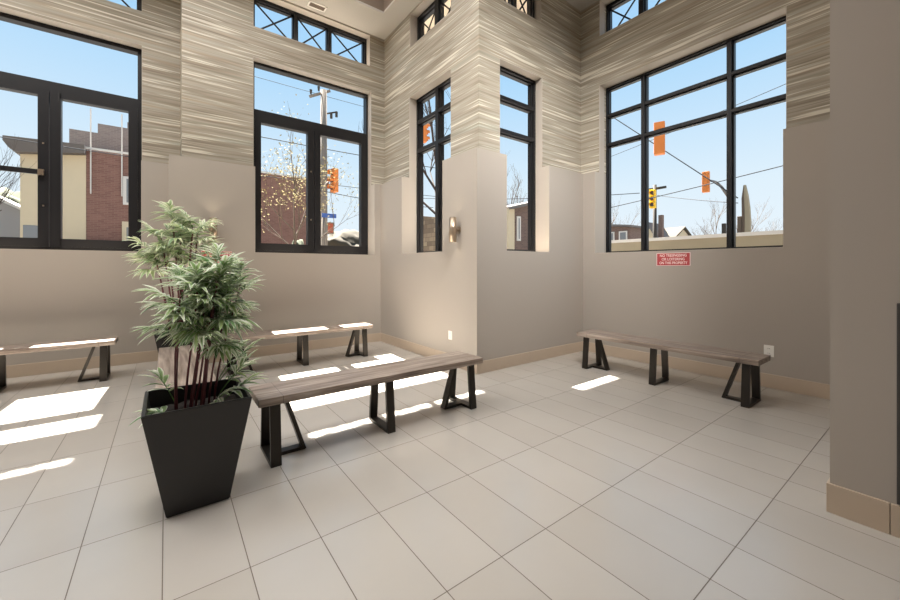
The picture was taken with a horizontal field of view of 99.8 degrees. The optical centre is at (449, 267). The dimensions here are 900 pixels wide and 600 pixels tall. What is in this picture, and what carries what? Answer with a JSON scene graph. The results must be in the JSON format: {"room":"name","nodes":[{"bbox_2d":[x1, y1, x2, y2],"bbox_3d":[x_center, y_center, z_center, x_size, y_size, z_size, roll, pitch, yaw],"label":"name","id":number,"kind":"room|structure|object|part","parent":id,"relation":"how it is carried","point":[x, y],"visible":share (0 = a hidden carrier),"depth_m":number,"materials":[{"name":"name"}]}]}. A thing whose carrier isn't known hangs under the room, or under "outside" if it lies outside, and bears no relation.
{"room":"lobby","nodes":[
{"label":"lobby","id":0,"kind":"room"},
{"bbox_2d":[0,0,179,365],"bbox_3d":[-6.380,-1.405,3.679,6.200,5.370,0.400,0,0,-37],"label":"wall","id":1,"kind":"structure","parent":0,"point":[46,295],"depth_m":4.92,"materials":[{"name":"paint"}]},
{"bbox_2d":[0,12,141,250],"bbox_3d":[-5.051,-1.633,4.797,1.808,2.845,0.185,0,0,-37],"label":"window","id":2,"kind":"structure","parent":1,"relation":"in","point":[51,95],"depth_m":4.81,"materials":[{"name":"brown metal"}]},
{"bbox_2d":[6,350,157,377],"bbox_3d":[-6.331,1.208,3.471,6.030,0.145,0.032,0,0,-37],"label":"baseboard","id":3,"kind":"structure","parent":1,"relation":"attached to","point":[20,370],"depth_m":4.69,"materials":[{"name":"tile"}]},
{"bbox_2d":[121,0,141,10],"bbox_3d":[-5.066,-3.770,4.817,1.808,0.560,0.114,0,0,-37],"label":"window","id":4,"kind":"structure","parent":1,"relation":"in","point":[139,2],"depth_m":5.30,"materials":[{"name":"brown metal"}]},
{"bbox_3d":[-5.067,-3.770,4.819,1.808,0.560,0.110,0,0,-37],"label":"frame","id":5,"kind":"part","parent":4,"relation":"part of","materials":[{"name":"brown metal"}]},
{"bbox_2d":[154,326,195,350],"bbox_3d":[-3.069,0.995,4.323,0.475,0.570,0.475,0,0,-37],"label":"planter","id":6,"kind":"object","parent":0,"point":[159,343],"depth_m":4.06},
{"bbox_2d":[141,378,251,517],"bbox_3d":[-1.417,0.995,2.126,0.475,0.570,0.475,0,0,-37],"label":"planter","id":7,"kind":"object","parent":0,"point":[194,442],"depth_m":1.99,"materials":[{"name":"plastic"}]},
{"bbox_2d":[169,0,383,347],"bbox_3d":[-2.451,-1.405,5.911,3.105,5.370,0.400,0,0,-37],"label":"wall","id":8,"kind":"structure","parent":0,"point":[213,176],"depth_m":5.46,"materials":[{"name":"paint"}]},
{"bbox_2d":[180,0,180,155],"bbox_3d":[-3.720,-2.755,5.353,0.135,2.630,0.570,0,0,-37],"label":"trim","id":9,"kind":"structure","parent":8,"relation":"attached to","point":[180,0],"depth_m":5.41,"materials":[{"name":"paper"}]},
{"bbox_2d":[208,218,216,241],"bbox_3d":[-3.155,-0.500,5.045,0.099,0.310,0.142,0,0,-37],"label":"wall sconce","id":10,"kind":"object","parent":8,"relation":"attached to","point":[211,229],"visible":0.56,"depth_m":4.99,"materials":[{"name":"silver metal"}]},
{"bbox_2d":[201,251,231,262],"bbox_3d":[-3.156,-0.140,5.129,0.360,0.165,0.006,0,0,-37],"label":"notice sign","id":11,"kind":"object","parent":8,"relation":"attached to","point":[229,252],"visible":0.15,"depth_m":5.17,"materials":[{"name":"red"}]},
{"bbox_2d":[209,333,379,362],"bbox_3d":[-2.398,1.208,5.705,2.967,0.145,0.032,0,0,-37],"label":"baseboard","id":12,"kind":"structure","parent":8,"relation":"attached to","point":[267,350],"depth_m":5.74,"materials":[{"name":"tile"}]},
{"bbox_2d":[254,0,366,64],"bbox_3d":[-2.247,-3.770,6.218,1.860,0.560,0.114,0,0,-37],"label":"window","id":13,"kind":"structure","parent":8,"relation":"in","point":[295,17],"depth_m":6.19,"materials":[{"name":"brown metal"}]},
{"bbox_2d":[254,61,367,254],"bbox_3d":[-2.231,-1.650,6.226,1.895,2.880,0.140,0,0,-37],"label":"window","id":14,"kind":"structure","parent":8,"relation":"in","point":[314,131],"depth_m":6.17,"materials":[{"name":"brown metal"}]},
{"bbox_2d":[285,0,596,39],"bbox_3d":[-1.224,-4.370,1.020,11.865,0.600,10.900,0,0,-37],"label":"ceiling","id":15,"kind":"structure","parent":0,"point":[378,18],"depth_m":6.03,"materials":[{"name":"beige paint"}]},
{"bbox_2d":[307,0,326,11],"bbox_3d":[-2.071,-4.066,5.908,0.270,0.008,0.140,0,0,-37],"label":"ceiling vent","id":16,"kind":"object","parent":15,"relation":"in","point":[323,8],"visible":1,"depth_m":5.90,"materials":[{"name":"white plastic"}]},
{"bbox_2d":[424,0,526,34],"bbox_3d":[0.836,-4.510,6.811,2.695,0.320,2.200,0,0,-37],"label":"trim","id":17,"kind":"structure","parent":15,"relation":"attached to","point":[448,3],"depth_m":6.44,"materials":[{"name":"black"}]},
{"bbox_2d":[381,0,501,360],"bbox_3d":[-0.398,-1.405,5.852,0.410,5.370,2.955,0,0,-37],"label":"wall","id":18,"kind":"structure","parent":0,"point":[457,289],"depth_m":5.08,"materials":[{"name":"paint"}]},
{"bbox_2d":[380,333,478,373],"bbox_3d":[-0.432,1.208,5.562,0.032,0.145,2.555,0,0,-37],"label":"baseboard","id":19,"kind":"structure","parent":18,"relation":"attached to","point":[422,350],"depth_m":5.71,"materials":[{"name":"tile"}]},
{"bbox_2d":[417,77,450,252],"bbox_3d":[-0.175,-1.480,5.767,0.114,2.540,1.140,0,0,-37],"label":"window","id":20,"kind":"structure","parent":18,"relation":"in","point":[437,92],"depth_m":5.73,"materials":[{"name":"brown metal"}]},
{"bbox_2d":[417,0,450,40],"bbox_3d":[-0.160,-3.770,5.747,0.114,0.560,1.110,0,0,-37],"label":"window","id":21,"kind":"structure","parent":18,"relation":"in","point":[436,8],"depth_m":5.89,"materials":[{"name":"brown metal"}]},
{"bbox_2d":[448,331,451,339],"bbox_3d":[0.002,0.890,4.968,0.008,0.115,0.075,0,0,-37],"label":"power outlet","id":22,"kind":"object","parent":18,"relation":"attached to","point":[449,332],"visible":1,"depth_m":4.96,"materials":[{"name":"white plastic"}]},
{"bbox_2d":[449,217,460,241],"bbox_3d":[0.054,-0.475,4.788,0.142,0.310,0.099,0,0,-37],"label":"wall sconce","id":23,"kind":"object","parent":18,"relation":"attached to","point":[453,229],"visible":1,"depth_m":4.74,"materials":[{"name":"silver metal"}]},
{"bbox_3d":[0.035,-0.475,4.774,0.094,0.310,0.094,0,0,-37],"label":"lamp shade","id":24,"kind":"part","parent":23,"relation":"part of","materials":[{"name":"brown metal"}]},
{"bbox_2d":[0,341,899,599],"bbox_3d":[-1.224,1.340,1.020,11.865,0.120,10.900,0,0,-37],"label":"floor","id":25,"kind":"structure","parent":0,"point":[565,480],"depth_m":2.13,"materials":[{"name":"tile"}]},
{"bbox_2d":[0,336,118,391],"bbox_3d":[-4.660,1.057,3.893,1.870,0.454,0.360,0,0,-37],"label":"bench","id":26,"kind":"object","parent":25,"relation":"on","point":[104,343],"visible":1,"depth_m":4.19,"materials":[{"name":"brown wood"}]},
{"bbox_3d":[-4.660,0.855,3.893,1.870,0.050,0.360,0,0,-37],"label":"seat","id":27,"kind":"part","parent":26,"relation":"part of","materials":[{"name":"brown wood"}]},
{"bbox_2d":[122,200,225,350],"bbox_3d":[-3.104,0.278,4.290,0.983,2.003,0.976,0,0,-37],"label":"palm","id":28,"kind":"object","parent":25,"relation":"on","point":[185,233],"visible":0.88,"depth_m":4.18,"materials":[{"name":"green plant"}]},
{"bbox_3d":[-3.208,0.345,4.247,0.178,0.973,0.025,0,0,-40],"label":"stem","id":29,"kind":"part","parent":28,"relation":"part of","materials":[{"name":"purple plant"}]},
{"bbox_3d":[-3.148,0.255,4.230,0.023,1.152,0.143,0,0,36],"label":"stem","id":30,"kind":"part","parent":28,"relation":"part of","materials":[{"name":"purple plant"}]},
{"bbox_3d":[-3.214,0.305,4.372,0.117,1.052,0.026,0,0,-15],"label":"stem","id":31,"kind":"part","parent":28,"relation":"part of","materials":[{"name":"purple plant"}]},
{"bbox_3d":[-3.077,0.155,4.260,0.021,1.351,0.092,0,0,21],"label":"stem","id":32,"kind":"part","parent":28,"relation":"part of","materials":[{"name":"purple plant"}]},
{"bbox_3d":[-2.929,0.190,4.261,0.103,1.281,0.030,0,0,24],"label":"stem","id":33,"kind":"part","parent":28,"relation":"part of","materials":[{"name":"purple plant"}]},
{"bbox_2d":[155,345,215,387],"bbox_3d":[-2.296,1.057,3.265,0.360,0.454,1.870,0,0,-37],"label":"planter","id":34,"kind":"object","parent":25,"relation":"on","point":[166,354],"visible":0.16,"depth_m":3.21,"materials":[{"name":"brown metal"}]},
{"bbox_2d":[130,243,266,517],"bbox_3d":[-1.401,0.566,2.158,0.659,1.429,0.592,0,0,-37],"label":"potted plant","id":35,"kind":"object","parent":25,"relation":"on","point":[194,432],"visible":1,"depth_m":2.04,"materials":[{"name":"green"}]},
{"bbox_3d":[-1.473,0.470,2.049,0.045,0.720,0.017,0,0,18],"label":"stem","id":36,"kind":"part","parent":35,"relation":"part of","materials":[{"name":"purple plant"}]},
{"bbox_3d":[-1.509,0.505,2.114,0.013,0.650,0.044,0,0,20],"label":"stem","id":37,"kind":"part","parent":35,"relation":"part of","materials":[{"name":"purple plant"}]},
{"bbox_3d":[-1.416,0.445,2.074,0.069,0.770,0.038,0,0,-37],"label":"stem","id":38,"kind":"part","parent":35,"relation":"part of","materials":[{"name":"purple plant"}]},
{"bbox_3d":[-1.435,0.485,2.146,0.078,0.691,0.019,0,0,-37],"label":"stem","id":39,"kind":"part","parent":35,"relation":"part of","materials":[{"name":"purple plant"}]},
{"bbox_3d":[-1.376,0.480,2.072,0.083,0.701,0.020,0,0,-20],"label":"stem","id":40,"kind":"part","parent":35,"relation":"part of","materials":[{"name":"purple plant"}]},
{"bbox_3d":[-1.422,0.535,2.173,0.018,0.591,0.086,0,0,45],"label":"stem","id":41,"kind":"part","parent":35,"relation":"part of","materials":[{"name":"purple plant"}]},
{"bbox_3d":[-1.361,0.425,2.137,0.097,0.811,0.017,0,0,-20],"label":"stem","id":42,"kind":"part","parent":35,"relation":"part of","materials":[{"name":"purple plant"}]},
{"bbox_3d":[-1.332,0.455,2.090,0.091,0.751,0.035,0,0,-37],"label":"stem","id":43,"kind":"part","parent":35,"relation":"part of","materials":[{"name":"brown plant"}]},
{"bbox_3d":[-1.356,0.435,2.151,0.098,0.791,0.035,0,0,-37],"label":"stem","id":44,"kind":"part","parent":35,"relation":"part of","materials":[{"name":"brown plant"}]},
{"bbox_3d":[-1.370,0.515,2.251,0.124,0.631,0.035,0,0,-37],"label":"stem","id":45,"kind":"part","parent":35,"relation":"part of","materials":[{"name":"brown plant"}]},
{"bbox_3d":[-1.316,0.465,2.236,0.148,0.731,0.019,0,0,-37],"label":"stem","id":46,"kind":"part","parent":35,"relation":"part of","materials":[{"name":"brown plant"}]},
{"bbox_2d":[222,322,372,375],"bbox_3d":[-1.975,1.057,5.080,1.870,0.454,0.360,0,0,-37],"label":"bench","id":47,"kind":"object","parent":25,"relation":"on","point":[301,333],"visible":0.72,"depth_m":5.07,"materials":[{"name":"brown wood"}]},
{"bbox_3d":[-1.975,0.855,5.080,1.870,0.050,0.360,0,0,-37],"label":"seat","id":48,"kind":"part","parent":47,"relation":"part of","materials":[{"name":"brown wood"}]},
{"bbox_2d":[249,351,482,467],"bbox_3d":[-0.552,1.057,3.067,1.870,0.454,0.360,0,0,-37],"label":"bench","id":49,"kind":"object","parent":25,"relation":"on","point":[269,397],"visible":0.98,"depth_m":2.86,"materials":[{"name":"brown wood"}]},
{"bbox_3d":[-0.552,0.855,3.067,1.870,0.050,0.360,0,0,-37],"label":"seat","id":50,"kind":"part","parent":49,"relation":"part of","materials":[{"name":"brown wood"}]},
{"bbox_2d":[577,329,770,407],"bbox_3d":[2.331,1.057,4.227,0.360,0.454,1.870,0,0,-37],"label":"bench","id":51,"kind":"object","parent":25,"relation":"on","point":[751,362],"visible":1,"depth_m":3.93,"materials":[{"name":"brown wood"}]},
{"bbox_3d":[2.331,0.855,4.227,0.360,0.050,1.870,0,0,-37],"label":"seat","id":52,"kind":"part","parent":51,"relation":"part of","materials":[{"name":"brown wood"}]},
{"bbox_2d":[495,0,582,356],"bbox_3d":[1.389,-1.405,5.592,2.140,5.370,0.395,0,0,-37],"label":"wall","id":53,"kind":"structure","parent":0,"point":[542,289],"depth_m":5.48,"materials":[{"name":"paint"}]},
{"bbox_2d":[500,66,535,251],"bbox_3d":[0.884,-1.480,5.341,0.880,2.540,0.110,0,0,-37],"label":"window","id":54,"kind":"structure","parent":53,"relation":"in","point":[530,109],"depth_m":5.54,"materials":[{"name":"brown metal"}]},
{"bbox_2d":[504,0,533,17],"bbox_3d":[0.873,-3.770,5.331,0.850,0.560,0.114,0,0,-37],"label":"window","id":55,"kind":"structure","parent":53,"relation":"in","point":[530,3],"depth_m":5.52,"materials":[{"name":"brown metal"}]},
{"bbox_3d":[0.872,-3.770,5.332,0.850,0.560,0.110,0,0,-37],"label":"frame","id":56,"kind":"part","parent":55,"relation":"part of","materials":[{"name":"brown metal"}]},
{"bbox_2d":[479,341,582,373],"bbox_3d":[1.193,1.208,5.204,2.140,0.145,0.032,0,0,-37],"label":"baseboard","id":57,"kind":"structure","parent":53,"relation":"attached to","point":[532,356],"depth_m":5.08,"materials":[{"name":"tile"}]},
{"bbox_2d":[581,0,829,384],"bbox_3d":[3.053,-1.405,4.873,0.440,5.370,3.540,0,0,-37],"label":"wall","id":58,"kind":"structure","parent":0,"point":[741,299],"depth_m":4.39,"materials":[{"name":"paint"}]},
{"bbox_2d":[606,0,659,31],"bbox_3d":[3.110,-3.770,5.035,0.114,0.560,2.210,0,0,-37],"label":"window","id":59,"kind":"structure","parent":58,"relation":"in","point":[642,4],"depth_m":5.73,"materials":[{"name":"brown metal"}]},
{"bbox_3d":[3.112,-3.770,5.036,0.110,0.560,2.210,0,0,-37],"label":"frame","id":60,"kind":"part","parent":59,"relation":"part of","materials":[{"name":"brown metal"}]},
{"bbox_2d":[657,252,690,265],"bbox_3d":[2.826,-0.103,4.804,0.006,0.165,0.400,0,0,-37],"label":"notice sign","id":61,"kind":"object","parent":58,"relation":"attached to","point":[684,258],"visible":1,"depth_m":4.79,"materials":[{"name":"red plastic"}]},
{"bbox_2d":[606,16,785,252],"bbox_3d":[3.110,-1.502,5.035,0.114,2.585,2.240,0,0,-37],"label":"window","id":62,"kind":"structure","parent":58,"relation":"in","point":[731,111],"depth_m":4.88,"materials":[{"name":"brown metal"}]},
{"bbox_2d":[589,342,829,399],"bbox_3d":[2.970,1.208,4.623,0.032,0.145,3.028,0,0,-37],"label":"baseboard","id":63,"kind":"structure","parent":58,"relation":"attached to","point":[815,389],"depth_m":4.38,"materials":[{"name":"tile"}]},
{"bbox_2d":[764,345,773,356],"bbox_3d":[3.398,0.890,4.039,0.008,0.120,0.085,0,0,-37],"label":"power outlet","id":64,"kind":"object","parent":58,"relation":"attached to","point":[768,349],"visible":0.91,"depth_m":4.03,"materials":[{"name":"white plastic"}]},
{"bbox_2d":[830,0,899,533],"bbox_3d":[4.302,-1.395,1.221,2.780,5.350,3.996,0,0,-37],"label":"wall","id":65,"kind":"structure","parent":0,"point":[864,34],"depth_m":1.89,"materials":[{"name":"beige paint"}]},
{"bbox_2d":[826,478,899,537],"bbox_3d":[3.537,1.205,1.881,2.373,0.150,2.048,0,0,-37],"label":"baseboard","id":66,"kind":"structure","parent":65,"relation":"attached to","point":[872,512],"depth_m":1.88,"materials":[{"name":"tile"}]},
{"bbox_2d":[897,303,899,504],"bbox_3d":[2.336,0.645,1.511,0.021,0.950,0.718,0,0,-37],"label":"wall panel","id":67,"kind":"object","parent":65,"relation":"attached to","point":[898,304],"visible":1,"depth_m":1.79,"materials":[{"name":"grey paint"}]},
{"label":"outside","id":68,"kind":"structure","parent":0,"visible":0},
{"bbox_2d":[254,76,447,128],"bbox_3d":[-7.693,-7.169,13.604,20.000,0.320,0.019,0,0,-37],"label":"overhead wire","id":69,"kind":"object","parent":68,"point":[254,76],"visible":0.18,"depth_m":14.96,"materials":[{"name":"grey"}]},
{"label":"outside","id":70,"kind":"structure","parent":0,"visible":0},
{"bbox_2d":[423,193,638,198],"bbox_3d":[2.012,-4.621,24.000,17.891,1.438,0.038,0,0,27],"label":"overhead wire","id":71,"kind":"object","parent":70,"point":[628,193],"visible":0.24,"depth_m":22.72,"materials":[{"name":"grey"}]},
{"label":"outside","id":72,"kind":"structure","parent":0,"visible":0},
{"bbox_3d":[3.011,1.595,20.998,150.000,0.370,150.000,0,0,-37],"label":"floor","id":73,"kind":"structure","parent":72,"visible":0},
{"bbox_2d":[0,196,19,236],"bbox_3d":[-24.989,-1.525,20.013,5.800,5.610,8.600,0,0,-37],"label":"house","id":74,"kind":"structure","parent":73,"relation":"on","point":[10,213],"depth_m":18.04,"materials":[{"name":"grey"}]},
{"bbox_2d":[0,187,19,203],"bbox_3d":[-29.935,-1.772,25.580,6.029,7.436,5.872,0,0,-37],"label":"roof","id":75,"kind":"object","parent":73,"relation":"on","point":[15,198],"visible":0.09,"depth_m":24.86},
{"bbox_2d":[0,140,32,210],"bbox_3d":[-16.336,-2.923,11.949,4.169,8.667,4.565,0,0,42],"label":"street tree","id":76,"kind":"object","parent":73,"relation":"on","point":[6,192],"visible":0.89,"depth_m":13.02,"materials":[{"name":"brown plant"}]},
{"bbox_2d":[2,108,305,244],"bbox_3d":[-15.189,-2.870,21.483,11.350,8.300,9.400,0,0,-37],"label":"building","id":77,"kind":"structure","parent":73,"relation":"on","point":[95,184],"depth_m":16.31,"materials":[{"name":"beige paint"}]},
{"bbox_3d":[-18.830,-4.760,18.755,2.250,0.640,9.400,0,0,-37],"label":"cornice","id":78,"kind":"part","parent":77,"relation":"part of","materials":[{"name":"grey"}]},
{"bbox_3d":[-14.014,-0.370,16.996,1.050,3.300,0.110,0,0,-37],"label":"door","id":79,"kind":"part","parent":77,"relation":"part of","materials":[{"name":"beige paint"}]},
{"bbox_3d":[-14.021,-3.395,16.963,0.700,1.050,0.035,0,0,-37],"label":"pane","id":80,"kind":"part","parent":77,"relation":"part of","materials":[{"name":"grey glass"}]},
{"bbox_2d":[292,239,303,244],"bbox_3d":[-6.202,0.536,15.351,1.371,3.387,1.270,0,0,-37],"label":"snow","id":81,"kind":"structure","parent":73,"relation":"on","point":[300,241],"depth_m":15.47,"materials":[{"name":"white snow"}]},
{"bbox_2d":[261,94,358,243],"bbox_3d":[-4.339,-1.694,10.486,3.568,6.214,5.330,0,0,15],"label":"street tree","id":82,"kind":"object","parent":73,"relation":"on","point":[295,233],"visible":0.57,"depth_m":10.88,"materials":[{"name":"brown plant"}]},
{"bbox_2d":[309,86,337,244],"bbox_3d":[-4.661,-2.770,13.985,0.370,8.360,1.079,0,0,32],"label":"utility pole","id":83,"kind":"object","parent":73,"relation":"on","point":[323,111],"visible":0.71,"depth_m":13.90,"materials":[{"name":"grey wood"}]},
{"bbox_2d":[322,213,335,244],"bbox_3d":[-4.048,-0.190,12.642,0.480,3.200,0.130,0,0,-37],"label":"street sign","id":84,"kind":"object","parent":73,"relation":"on","point":[324,215],"visible":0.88,"depth_m":12.51,"materials":[{"name":"blue"}]},
{"bbox_3d":[-4.201,-0.190,12.546,0.092,3.200,0.092,0,0,31],"label":"post","id":85,"kind":"part","parent":84,"relation":"part of","materials":[{"name":"grey metal"}]},
{"bbox_3d":[-4.021,-1.720,12.606,0.480,0.140,0.040,0,0,-37],"label":"blade","id":86,"kind":"part","parent":84,"relation":"part of","materials":[{"name":"blue metal"}]},
{"bbox_2d":[325,222,333,233],"bbox_3d":[-3.946,-1.280,12.406,0.240,0.380,0.210,0,0,-37],"label":"pedestrian signal","id":87,"kind":"object","parent":84,"relation":"attached to","point":[327,227],"visible":0.82,"depth_m":12.32,"materials":[{"name":"brown"}]},
{"bbox_2d":[358,89,450,213],"bbox_3d":[-1.599,-8.487,26.473,8.346,19.795,9.361,0,0,43],"label":"street tree","id":88,"kind":"object","parent":73,"relation":"on","point":[428,101],"visible":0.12,"depth_m":25.87,"materials":[{"name":"brown plant"}]},
{"bbox_2d":[423,216,434,250],"bbox_3d":[-1.288,-1.105,22.151,0.500,5.030,6.000,0,0,-37],"label":"stone wall","id":89,"kind":"structure","parent":73,"relation":"on","point":[428,222],"depth_m":21.65,"materials":[{"name":"beige stone"}]},
{"bbox_2d":[505,152,527,204],"bbox_3d":[5.280,-4.108,33.886,5.422,11.036,6.222,0,0,2],"label":"street tree","id":90,"kind":"object","parent":73,"relation":"on","point":[517,188],"visible":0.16,"depth_m":32.85,"materials":[{"name":"brown plant"}]},
{"bbox_2d":[507,202,527,249],"bbox_3d":[3.312,-1.275,23.723,5.250,5.110,6.600,0,0,-37],"label":"house","id":91,"kind":"structure","parent":73,"relation":"on","point":[517,214],"depth_m":20.14,"materials":[{"name":"brown brick"}]},
{"bbox_3d":[3.086,-0.895,20.023,0.450,4.350,0.450,0,0,-37],"label":"corner trim","id":92,"kind":"part","parent":91,"relation":"part of","materials":[{"name":"beige paint"}]},
{"bbox_2d":[611,199,640,224],"bbox_3d":[19.147,-3.866,47.279,7.506,10.553,8.075,0,0,-3],"label":"street tree","id":93,"kind":"object","parent":73,"relation":"on","point":[611,199],"visible":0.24,"depth_m":47.13,"materials":[{"name":"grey plant"}]},
{"bbox_2d":[611,224,650,239],"bbox_3d":[13.298,-1.300,34.453,3.200,5.160,8.200,0,0,-37],"label":"house","id":94,"kind":"structure","parent":73,"relation":"on","point":[618,231],"depth_m":31.18,"materials":[{"name":"brown brick"}]},
{"bbox_3d":[14.178,-2.495,31.052,0.070,0.750,0.500,0,0,-37],"label":"pane","id":95,"kind":"part","parent":94,"relation":"part of","materials":[{"name":"grey glass"}]},
{"bbox_2d":[649,185,666,237],"bbox_3d":[9.589,-1.215,17.555,0.200,5.250,0.800,0,0,-37],"label":"utility pole","id":96,"kind":"object","parent":73,"relation":"on","point":[654,186],"visible":0.45,"depth_m":17.57,"materials":[{"name":"grey metal"}]},
{"bbox_2d":[649,189,655,208],"bbox_3d":[9.321,-3.160,17.466,0.258,0.860,0.327,0,0,45],"label":"traffic light","id":97,"kind":"object","parent":96,"relation":"attached to","point":[652,193],"visible":0.93,"depth_m":17.42,"materials":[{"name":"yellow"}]},
{"bbox_2d":[649,215,669,237],"bbox_3d":[22.777,-2.170,42.148,3.600,6.900,2.550,0,0,-37],"label":"house","id":98,"kind":"structure","parent":73,"relation":"on","point":[661,232],"depth_m":40.76,"materials":[{"name":"beige paint"}]},
{"bbox_2d":[665,226,690,236],"bbox_3d":[26.006,-1.825,50.346,8.600,6.410,9.600,0,0,-37],"label":"house","id":99,"kind":"structure","parent":73,"relation":"on","point":[674,231],"depth_m":46.66,"materials":[{"name":"beige paint"}]},
{"bbox_2d":[611,230,782,250],"bbox_3d":[6.423,0.365,6.687,0.380,2.090,11.000,0,0,-37],"label":"wall","id":100,"kind":"structure","parent":73,"relation":"on","point":[759,238],"depth_m":7.94,"materials":[{"name":"concrete"}]},
{"bbox_2d":[689,197,725,235],"bbox_3d":[26.462,-2.927,37.978,4.942,8.674,3.776,0,0,16],"label":"street tree","id":101,"kind":"object","parent":73,"relation":"on","point":[723,209],"visible":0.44,"depth_m":38.04,"materials":[{"name":"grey plant"}]},
{"bbox_2d":[710,180,725,194],"bbox_3d":[9.779,-0.906,13.633,0.140,4.632,0.755,0,0,-37],"label":"mast","id":102,"kind":"object","parent":73,"relation":"on","point":[718,183],"visible":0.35,"depth_m":13.62,"materials":[{"name":"grey metal"}]},
{"bbox_2d":[702,171,709,192],"bbox_3d":[9.520,-3.160,14.079,0.228,0.760,0.289,0,0,44],"label":"traffic light","id":103,"kind":"object","parent":102,"relation":"attached to","point":[706,188],"visible":0.95,"depth_m":13.96,"materials":[{"name":"orange"}]},
{"bbox_2d":[722,223,725,233],"bbox_3d":[8.866,-0.005,12.265,0.100,2.830,0.100,0,0,-37],"label":"post","id":104,"kind":"object","parent":73,"relation":"on","point":[723,224],"visible":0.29,"depth_m":12.23,"materials":[{"name":"grey"}]},
{"bbox_2d":[737,216,741,232],"bbox_3d":[8.844,-0.070,11.545,0.200,2.960,0.105,0,0,-37],"label":"wooden post","id":105,"kind":"object","parent":73,"relation":"on","point":[739,218],"visible":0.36,"depth_m":11.48,"materials":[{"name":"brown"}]},
{"bbox_2d":[741,185,750,231],"bbox_3d":[8.937,-0.540,11.421,0.150,3.900,0.210,0,0,-37],"label":"marker","id":106,"kind":"object","parent":73,"relation":"on","point":[746,209],"visible":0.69,"depth_m":11.39,"materials":[{"name":"stone"}]},
{"bbox_2d":[718,200,781,231],"bbox_3d":[32.497,-3.087,40.260,5.305,8.994,5.383,0,0,-20],"label":"street tree","id":107,"kind":"object","parent":73,"relation":"on","point":[764,206],"visible":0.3,"depth_m":39.45,"materials":[{"name":"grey plant"}]},
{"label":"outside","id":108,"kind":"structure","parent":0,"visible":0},
{"bbox_2d":[328,229,358,246],"bbox_3d":[-11.835,-0.856,42.435,8.927,6.804,7.347,0,0,-37],"label":"snowbank","id":109,"kind":"object","parent":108,"point":[346,237],"visible":0.11,"depth_m":40.49,"materials":[{"name":"white snow"}]},
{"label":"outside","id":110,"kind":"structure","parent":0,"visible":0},
{"bbox_2d":[614,118,737,198],"bbox_3d":[7.128,-4.721,13.835,0.034,5.224,5.622,0,0,-37],"label":"overhead wire","id":111,"kind":"object","parent":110,"point":[614,118],"visible":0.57,"depth_m":12.76,"materials":[{"name":"grey"}]},
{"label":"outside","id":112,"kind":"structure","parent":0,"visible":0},
{"bbox_2d":[611,165,782,207],"bbox_3d":[8.008,-2.721,13.496,0.030,0.930,9.003,0,0,-37],"label":"overhead wire","id":113,"kind":"object","parent":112,"point":[782,165],"visible":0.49,"depth_m":12.86,"materials":[{"name":"grey"}]},
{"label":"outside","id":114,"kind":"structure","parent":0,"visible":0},
{"bbox_2d":[611,84,784,156],"bbox_3d":[7.907,-4.795,12.796,0.019,0.469,8.247,0,0,-23],"label":"overhead wire","id":115,"kind":"object","parent":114,"point":[784,84],"visible":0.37,"depth_m":11.18,"materials":[{"name":"grey metal"}]},
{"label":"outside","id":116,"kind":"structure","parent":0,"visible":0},
{"bbox_2d":[657,195,736,202],"bbox_3d":[9.182,-2.645,14.531,0.026,1.376,5.925,0,0,7],"label":"overhead wire","id":117,"kind":"object","parent":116,"point":[657,195],"visible":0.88,"depth_m":14.13,"materials":[{"name":"grey"}]},
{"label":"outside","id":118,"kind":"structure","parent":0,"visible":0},
{"bbox_2d":[261,136,433,167],"bbox_3d":[-7.992,-5.163,14.003,20.001,0.346,0.034,0,0,-37],"label":"overhead wire","id":119,"kind":"object","parent":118,"point":[261,136],"visible":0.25,"depth_m":15.48,"materials":[{"name":"grey"}]},
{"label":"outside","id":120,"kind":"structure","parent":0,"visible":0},
{"bbox_2d":[0,136,434,196],"bbox_3d":[-8.292,-3.778,14.404,20.001,0.308,0.026,0,0,-37],"label":"overhead wire","id":121,"kind":"object","parent":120,"point":[0,136],"visible":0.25,"depth_m":12.13,"materials":[{"name":"grey"}]},
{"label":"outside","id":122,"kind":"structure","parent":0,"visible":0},
{"bbox_2d":[324,191,432,207],"bbox_3d":[-2.792,-2.607,14.401,5.202,0.250,0.026,0,0,-37],"label":"overhead wire","id":123,"kind":"object","parent":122,"point":[324,191],"visible":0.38,"depth_m":13.66,"materials":[{"name":"grey"}]},
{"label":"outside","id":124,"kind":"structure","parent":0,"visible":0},
{"bbox_2d":[321,181,328,194],"bbox_3d":[-4.342,-2.745,13.116,0.327,0.496,0.100,0,0,-37],"label":"signal mast","id":125,"kind":"object","parent":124,"point":[327,182],"visible":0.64,"depth_m":13.08,"materials":[{"name":"grey metal"}]},
{"bbox_2d":[327,168,337,192],"bbox_3d":[-4.077,-3.030,13.173,0.246,0.820,0.312,0,0,42],"label":"traffic light","id":126,"kind":"object","parent":125,"relation":"attached to","point":[333,174],"visible":0.8,"depth_m":13.12,"materials":[{"name":"orange metal"}]},
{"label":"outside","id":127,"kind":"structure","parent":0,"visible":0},
{"bbox_2d":[654,121,664,155],"bbox_3d":[6.942,-4.240,12.547,0.315,1.050,0.399,0,0,33],"label":"traffic light","id":128,"kind":"object","parent":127,"point":[659,141],"visible":0.9,"depth_m":12.37,"materials":[{"name":"orange"}]},
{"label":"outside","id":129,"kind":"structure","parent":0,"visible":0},
{"bbox_2d":[423,124,429,142],"bbox_3d":[-1.430,-7.870,22.078,0.456,1.200,0.360,0,0,-23],"label":"traffic light","id":130,"kind":"object","parent":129,"point":[425,131],"visible":0.75,"depth_m":21.91,"materials":[{"name":"orange metal"}]}
]}

